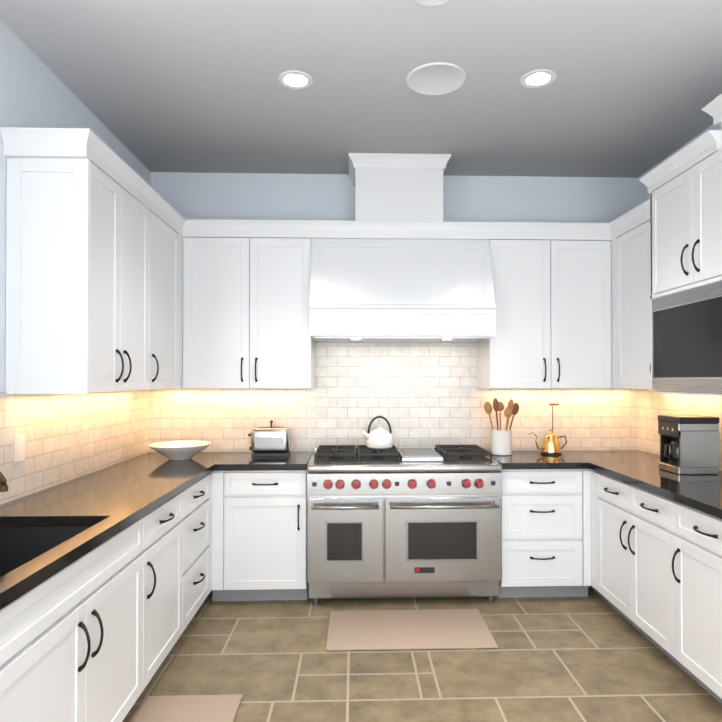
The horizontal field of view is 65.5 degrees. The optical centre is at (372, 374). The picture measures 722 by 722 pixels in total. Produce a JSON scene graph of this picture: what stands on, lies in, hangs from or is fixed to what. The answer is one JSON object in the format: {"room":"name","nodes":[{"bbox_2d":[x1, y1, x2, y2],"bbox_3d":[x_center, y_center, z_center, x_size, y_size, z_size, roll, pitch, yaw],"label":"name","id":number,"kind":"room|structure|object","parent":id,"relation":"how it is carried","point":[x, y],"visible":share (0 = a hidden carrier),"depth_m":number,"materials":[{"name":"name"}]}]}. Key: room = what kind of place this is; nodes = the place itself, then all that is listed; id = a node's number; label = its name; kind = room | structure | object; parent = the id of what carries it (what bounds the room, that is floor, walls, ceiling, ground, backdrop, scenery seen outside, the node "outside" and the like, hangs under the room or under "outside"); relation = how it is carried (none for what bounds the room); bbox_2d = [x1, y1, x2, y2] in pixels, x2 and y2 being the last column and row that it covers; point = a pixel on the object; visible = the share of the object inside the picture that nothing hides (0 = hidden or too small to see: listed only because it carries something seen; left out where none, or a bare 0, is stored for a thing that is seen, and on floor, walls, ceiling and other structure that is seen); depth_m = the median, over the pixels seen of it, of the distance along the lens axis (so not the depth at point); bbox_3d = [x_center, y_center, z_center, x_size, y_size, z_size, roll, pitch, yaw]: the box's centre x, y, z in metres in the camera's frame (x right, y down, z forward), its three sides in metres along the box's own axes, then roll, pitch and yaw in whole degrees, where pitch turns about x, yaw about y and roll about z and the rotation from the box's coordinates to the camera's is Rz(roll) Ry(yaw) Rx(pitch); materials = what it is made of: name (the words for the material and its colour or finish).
{"room":"kitchen","nodes":[
{"label":"kitchen","id":0,"kind":"room"},
{"bbox_2d":[0,19,150,504],"bbox_3d":[-1.599,-0.042,1.202,0.120,2.950,5.830,0,0,-2],"label":"wall","id":1,"kind":"structure","parent":0,"point":[35,92],"depth_m":2.58,"materials":[{"name":"paint"}]},
{"bbox_2d":[5,158,128,393],"bbox_3d":[-1.407,-0.425,2.615,0.348,1.020,0.394,0,0,-2],"label":"upper cabinet","id":2,"kind":"object","parent":1,"relation":"attached to","point":[93,279],"depth_m":2.43,"materials":[{"name":"white wood"}]},
{"bbox_2d":[0,127,75,157],"bbox_3d":[-1.424,-0.992,2.400,0.300,0.110,0.045,0,0,-2],"label":"crown molding","id":3,"kind":"structure","parent":2,"relation":"attached to","point":[18,142],"depth_m":2.40,"materials":[{"name":"white wood"}]},
{"bbox_2d":[0,391,149,504],"bbox_3d":[-1.566,0.307,2.151,0.006,0.476,3.930,0,0,-2],"label":"wall","id":4,"kind":"structure","parent":1,"relation":"attached to","point":[68,437],"depth_m":2.91,"materials":[{"name":"white tile"}]},
{"bbox_2d":[14,433,24,461],"bbox_3d":[-1.571,0.324,2.503,0.006,0.120,0.075,0,0,-2],"label":"electrical outlet plate","id":5,"kind":"object","parent":4,"relation":"attached to","point":[19,447],"visible":1,"depth_m":2.50,"materials":[{"name":"white plastic"}]},
{"bbox_2d":[129,194,156,391],"bbox_3d":[-1.418,-0.422,2.948,0.348,1.020,0.504,0,0,-2],"label":"upper cabinet","id":6,"kind":"object","parent":1,"relation":"attached to","point":[142,222],"depth_m":3.06,"materials":[{"name":"white wood"}]},
{"bbox_2d":[157,217,182,389],"bbox_3d":[-1.432,-0.418,3.416,0.348,1.020,0.658,0,0,-2],"label":"upper cabinet","id":7,"kind":"object","parent":1,"relation":"attached to","point":[169,243],"depth_m":3.51,"materials":[{"name":"white wood"}]},
{"bbox_2d":[72,128,187,236],"bbox_3d":[-1.244,-0.986,3.043,0.045,0.110,1.320,0,0,-2],"label":"crown molding","id":8,"kind":"structure","parent":7,"relation":"attached to","point":[88,143],"depth_m":2.78,"materials":[{"name":"white wood"}]},
{"bbox_2d":[188,219,607,240],"bbox_3d":[0.186,-0.980,3.799,2.950,0.110,0.045,0,0,-2],"label":"crown molding","id":9,"kind":"structure","parent":7,"relation":"attached to","point":[198,228],"depth_m":3.79,"materials":[{"name":"white wood"}]},
{"bbox_2d":[0,0,721,177],"bbox_3d":[0.280,-1.576,1.274,3.880,0.120,6.070,0,0,-2],"label":"ceiling","id":10,"kind":"structure","parent":0,"point":[633,89],"depth_m":2.85,"materials":[{"name":"paint"}]},
{"bbox_2d":[278,70,312,88],"bbox_3d":[-0.390,-1.500,2.858,0.176,0.004,0.176,0,0,-2],"label":"recessed light","id":11,"kind":"object","parent":10,"relation":"in","point":[292,79],"visible":1,"depth_m":2.85,"materials":[{"name":"white"}]},
{"bbox_2d":[413,0,451,6],"bbox_3d":[0.241,-1.504,2.188,0.204,0.008,0.204,0,0,-2],"label":"recessed light","id":12,"kind":"object","parent":10,"relation":"attached to","point":[430,3],"visible":1,"depth_m":2.26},
{"bbox_2d":[406,62,466,94],"bbox_3d":[0.325,-1.498,2.851,0.304,0.008,0.304,0,0,-2],"label":"ceiling speaker","id":13,"kind":"object","parent":10,"relation":"attached to","point":[437,78],"visible":1,"depth_m":2.83},
{"bbox_2d":[520,69,555,87],"bbox_3d":[0.841,-1.500,2.847,0.176,0.004,0.176,0,0,-2],"label":"recessed light","id":14,"kind":"object","parent":10,"relation":"in","point":[538,78],"visible":1,"depth_m":2.84,"materials":[{"name":"white plastic"}]},
{"bbox_2d":[151,172,637,451],"bbox_3d":[0.187,-0.016,4.234,3.880,2.950,0.120,0,0,-2],"label":"wall","id":15,"kind":"structure","parent":0,"point":[244,196],"depth_m":4.17,"materials":[{"name":"paint"}]},
{"bbox_2d":[182,237,314,388],"bbox_3d":[-1.019,-0.414,3.927,1.206,1.020,0.410,0,0,-2],"label":"upper cabinet","id":16,"kind":"object","parent":15,"relation":"attached to","point":[245,312],"visible":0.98,"depth_m":3.77,"materials":[{"name":"white wood"}]},
{"bbox_2d":[150,342,638,451],"bbox_3d":[0.189,0.141,4.170,3.628,0.844,0.006,0,0,-2],"label":"wall","id":17,"kind":"structure","parent":15,"relation":"attached to","point":[423,394],"depth_m":4.17,"materials":[{"name":"white tile"}]},
{"bbox_2d":[309,153,495,342],"bbox_3d":[0.191,-0.863,3.890,1.205,1.256,0.566,0,0,-2],"label":"range hood","id":18,"kind":"object","parent":15,"relation":"attached to","point":[401,290],"visible":0.98,"depth_m":3.72,"materials":[{"name":"white wood"}]},
{"bbox_2d":[478,240,611,388],"bbox_3d":[1.402,-0.413,4.003,1.221,1.020,0.410,0,0,-2],"label":"upper cabinet","id":19,"kind":"object","parent":15,"relation":"attached to","point":[553,301],"visible":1,"depth_m":3.83,"materials":[{"name":"white wood"}]},
{"bbox_2d":[122,587,721,721],"bbox_3d":[0.280,1.494,1.248,3.880,0.120,6.070,0,0,-2],"label":"floor","id":20,"kind":"structure","parent":0,"point":[593,656],"depth_m":2.75,"materials":[{"name":"tile"}]},
{"bbox_2d":[0,602,11,721],"bbox_3d":[-1.221,1.005,1.095,0.582,0.854,0.624,0,0,-2],"label":"base cabinet","id":21,"kind":"object","parent":20,"relation":"on","point":[6,612],"depth_m":1.44,"materials":[{"name":"white wood"}]},
{"bbox_2d":[8,512,151,721],"bbox_3d":[-1.245,1.012,1.860,0.582,0.854,1.134,0,0,-2],"label":"base cabinet","id":22,"kind":"object","parent":20,"relation":"on","point":[93,635],"depth_m":1.89,"materials":[{"name":"white wood"}]},
{"bbox_2d":[152,488,187,676],"bbox_3d":[-1.269,1.018,2.616,0.582,0.854,0.607,0,0,-2],"label":"base cabinet","id":23,"kind":"object","parent":20,"relation":"on","point":[170,519],"depth_m":2.72,"materials":[{"name":"white wood"}]},
{"bbox_2d":[129,694,241,721],"bbox_3d":[-0.778,1.431,1.981,0.430,0.014,1.060,0,0,-2],"label":"area rug","id":24,"kind":"object","parent":20,"relation":"on","point":[199,708],"visible":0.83,"depth_m":2.40,"materials":[{"name":"beige fabric"}]},
{"bbox_2d":[188,473,211,623],"bbox_3d":[-1.286,1.023,3.185,0.582,0.854,0.646,0,0,-2],"label":"base cabinet","id":25,"kind":"object","parent":20,"relation":"on","point":[200,493],"depth_m":3.24,"materials":[{"name":"white wood"}]},
{"bbox_2d":[0,452,231,609],"bbox_3d":[-1.254,0.669,2.228,0.630,0.245,3.772,0,0,-2],"label":"countertop","id":26,"kind":"structure","parent":25,"relation":"on","point":[46,534],"depth_m":2.25,"materials":[{"name":"black stone"}]},
{"bbox_2d":[0,472,8,491],"bbox_3d":[-1.413,0.433,1.881,0.224,0.220,0.284,0,0,-2],"label":"faucet","id":27,"kind":"object","parent":26,"relation":"on","point":[3,485],"visible":1,"depth_m":2.00,"materials":[{"name":"brown metal"}]},
{"bbox_2d":[148,441,211,459],"bbox_3d":[-1.284,0.509,3.754,0.406,0.099,0.406,0,0,-2],"label":"serving bowl","id":28,"kind":"object","parent":26,"relation":"on","point":[177,450],"visible":1,"depth_m":3.67,"materials":[{"name":"white ceramic"}]},
{"bbox_2d":[212,470,308,600],"bbox_3d":[-0.728,1.028,3.808,0.608,0.854,0.638,0,0,-2],"label":"base cabinet","id":29,"kind":"object","parent":20,"relation":"on","point":[259,535],"visible":0.98,"depth_m":3.53,"materials":[{"name":"white wood"}]},
{"bbox_2d":[216,451,313,470],"bbox_3d":[-0.706,0.581,3.822,0.566,0.040,0.622,0,0,-2],"label":"countertop","id":30,"kind":"structure","parent":29,"relation":"on","point":[296,460],"depth_m":3.58,"materials":[{"name":"black stone"}]},
{"bbox_2d":[248,420,290,455],"bbox_3d":[-0.725,0.440,3.946,0.290,0.242,0.172,0,0,-2],"label":"toaster","id":31,"kind":"object","parent":30,"relation":"on","point":[270,441],"visible":1,"depth_m":3.86,"materials":[{"name":"silver metal"}]},
{"bbox_2d":[307,445,501,603],"bbox_3d":[0.195,0.981,3.797,1.226,0.947,0.706,0,0,-2],"label":"range","id":32,"kind":"object","parent":20,"relation":"on","point":[393,521],"visible":1,"depth_m":3.51,"materials":[{"name":"silver metal"}]},
{"bbox_2d":[361,416,392,448],"bbox_3d":[0.034,0.396,3.926,0.229,0.222,0.194,0,0,-2],"label":"tea kettle","id":33,"kind":"object","parent":32,"relation":"on","point":[379,437],"visible":1,"depth_m":3.86,"materials":[{"name":"white ceramic"}]},
{"bbox_2d":[326,609,497,650],"bbox_3d":[0.204,1.441,3.197,0.910,0.014,0.490,0,0,-2],"label":"area rug","id":34,"kind":"object","parent":20,"relation":"on","point":[407,629],"visible":0.9,"depth_m":3.15,"materials":[{"name":"beige fabric"}]},
{"bbox_2d":[497,469,592,597],"bbox_3d":[1.112,1.029,3.865,0.598,0.854,0.638,0,0,-2],"label":"base cabinet","id":35,"kind":"object","parent":20,"relation":"on","point":[545,532],"visible":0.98,"depth_m":3.59,"materials":[{"name":"white wood"}]},
{"bbox_2d":[489,450,583,468],"bbox_3d":[1.080,0.581,3.878,0.540,0.040,0.622,0,0,-2],"label":"countertop","id":36,"kind":"structure","parent":35,"relation":"on","point":[519,459],"depth_m":3.63,"materials":[{"name":"black stone"}]},
{"bbox_2d":[484,398,518,455],"bbox_3d":[0.917,0.361,3.964,0.255,0.399,0.152,0,0,-2],"label":"utensil crock","id":37,"kind":"object","parent":36,"relation":"on","point":[501,442],"visible":0.98,"depth_m":3.93,"materials":[{"name":"white ceramic"}]},
{"bbox_2d":[528,403,566,454],"bbox_3d":[1.247,0.382,4.004,0.290,0.358,0.146,0,0,-2],"label":"kettle","id":38,"kind":"object","parent":36,"relation":"on","point":[550,444],"visible":1,"depth_m":3.97,"materials":[{"name":"gold metal"}]},
{"bbox_2d":[560,450,721,518],"bbox_3d":[1.732,0.568,2.323,0.666,0.040,3.772,0,0,-2],"label":"countertop","id":39,"kind":"structure","parent":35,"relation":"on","point":[638,468],"depth_m":3.05,"materials":[{"name":"black stone"}]},
{"bbox_2d":[658,415,719,474],"bbox_3d":[1.804,0.396,3.228,0.255,0.318,0.221,0,0,-2],"label":"coffee maker","id":40,"kind":"object","parent":39,"relation":"on","point":[689,444],"visible":1,"depth_m":3.12,"materials":[{"name":"silver metal"}]},
{"bbox_2d":[588,471,591,588],"bbox_3d":[1.706,1.029,3.834,0.624,0.854,0.737,0,0,-2],"label":"base cabinet","id":41,"kind":"object","parent":20,"relation":"on","point":[591,471],"depth_m":3.59,"materials":[{"name":"white wood"}]},
{"bbox_2d":[592,471,663,652],"bbox_3d":[1.730,1.022,3.068,0.624,0.854,0.907,0,0,-2],"label":"base cabinet","id":42,"kind":"object","parent":20,"relation":"on","point":[656,570],"depth_m":3.09,"materials":[{"name":"white wood"}]},
{"bbox_2d":[664,498,721,703],"bbox_3d":[1.750,1.017,2.422,0.624,0.854,0.612,0,0,-2],"label":"base cabinet","id":43,"kind":"object","parent":20,"relation":"on","point":[692,537],"depth_m":2.52,"materials":[{"name":"white wood"}]},
{"bbox_2d":[638,124,721,470],"bbox_3d":[2.159,-0.041,1.320,0.120,2.950,5.830,0,0,-2],"label":"wall","id":44,"kind":"structure","parent":0,"point":[643,195],"depth_m":4.09,"materials":[{"name":"paint"}]},
{"bbox_2d":[612,220,650,389],"bbox_3d":[1.820,-0.417,3.543,0.416,1.020,0.606,0,0,-2],"label":"upper cabinet","id":45,"kind":"object","parent":44,"relation":"attached to","point":[631,354],"visible":0.33,"depth_m":3.58,"materials":[{"name":"white wood"}]},
{"bbox_2d":[638,390,721,469],"bbox_3d":[2.066,0.308,2.264,0.006,0.476,3.930,0,0,-2],"label":"wall","id":46,"kind":"structure","parent":44,"relation":"attached to","point":[652,406],"depth_m":3.88,"materials":[{"name":"white tile"}]},
{"bbox_2d":[650,149,721,396],"bbox_3d":[1.813,-0.476,2.807,0.476,1.155,0.858,0,0,-2],"label":"upper cabinet","id":47,"kind":"object","parent":44,"relation":"attached to","point":[686,278],"visible":1,"depth_m":2.86,"materials":[{"name":"white wood"}]},
{"bbox_2d":[608,94,721,240],"bbox_3d":[1.805,-1.101,3.063,0.476,0.340,1.474,0,0,-2],"label":"crown molding","id":48,"kind":"structure","parent":47,"relation":"attached to","point":[705,145],"depth_m":2.96,"materials":[{"name":"white wood"}]}
]}

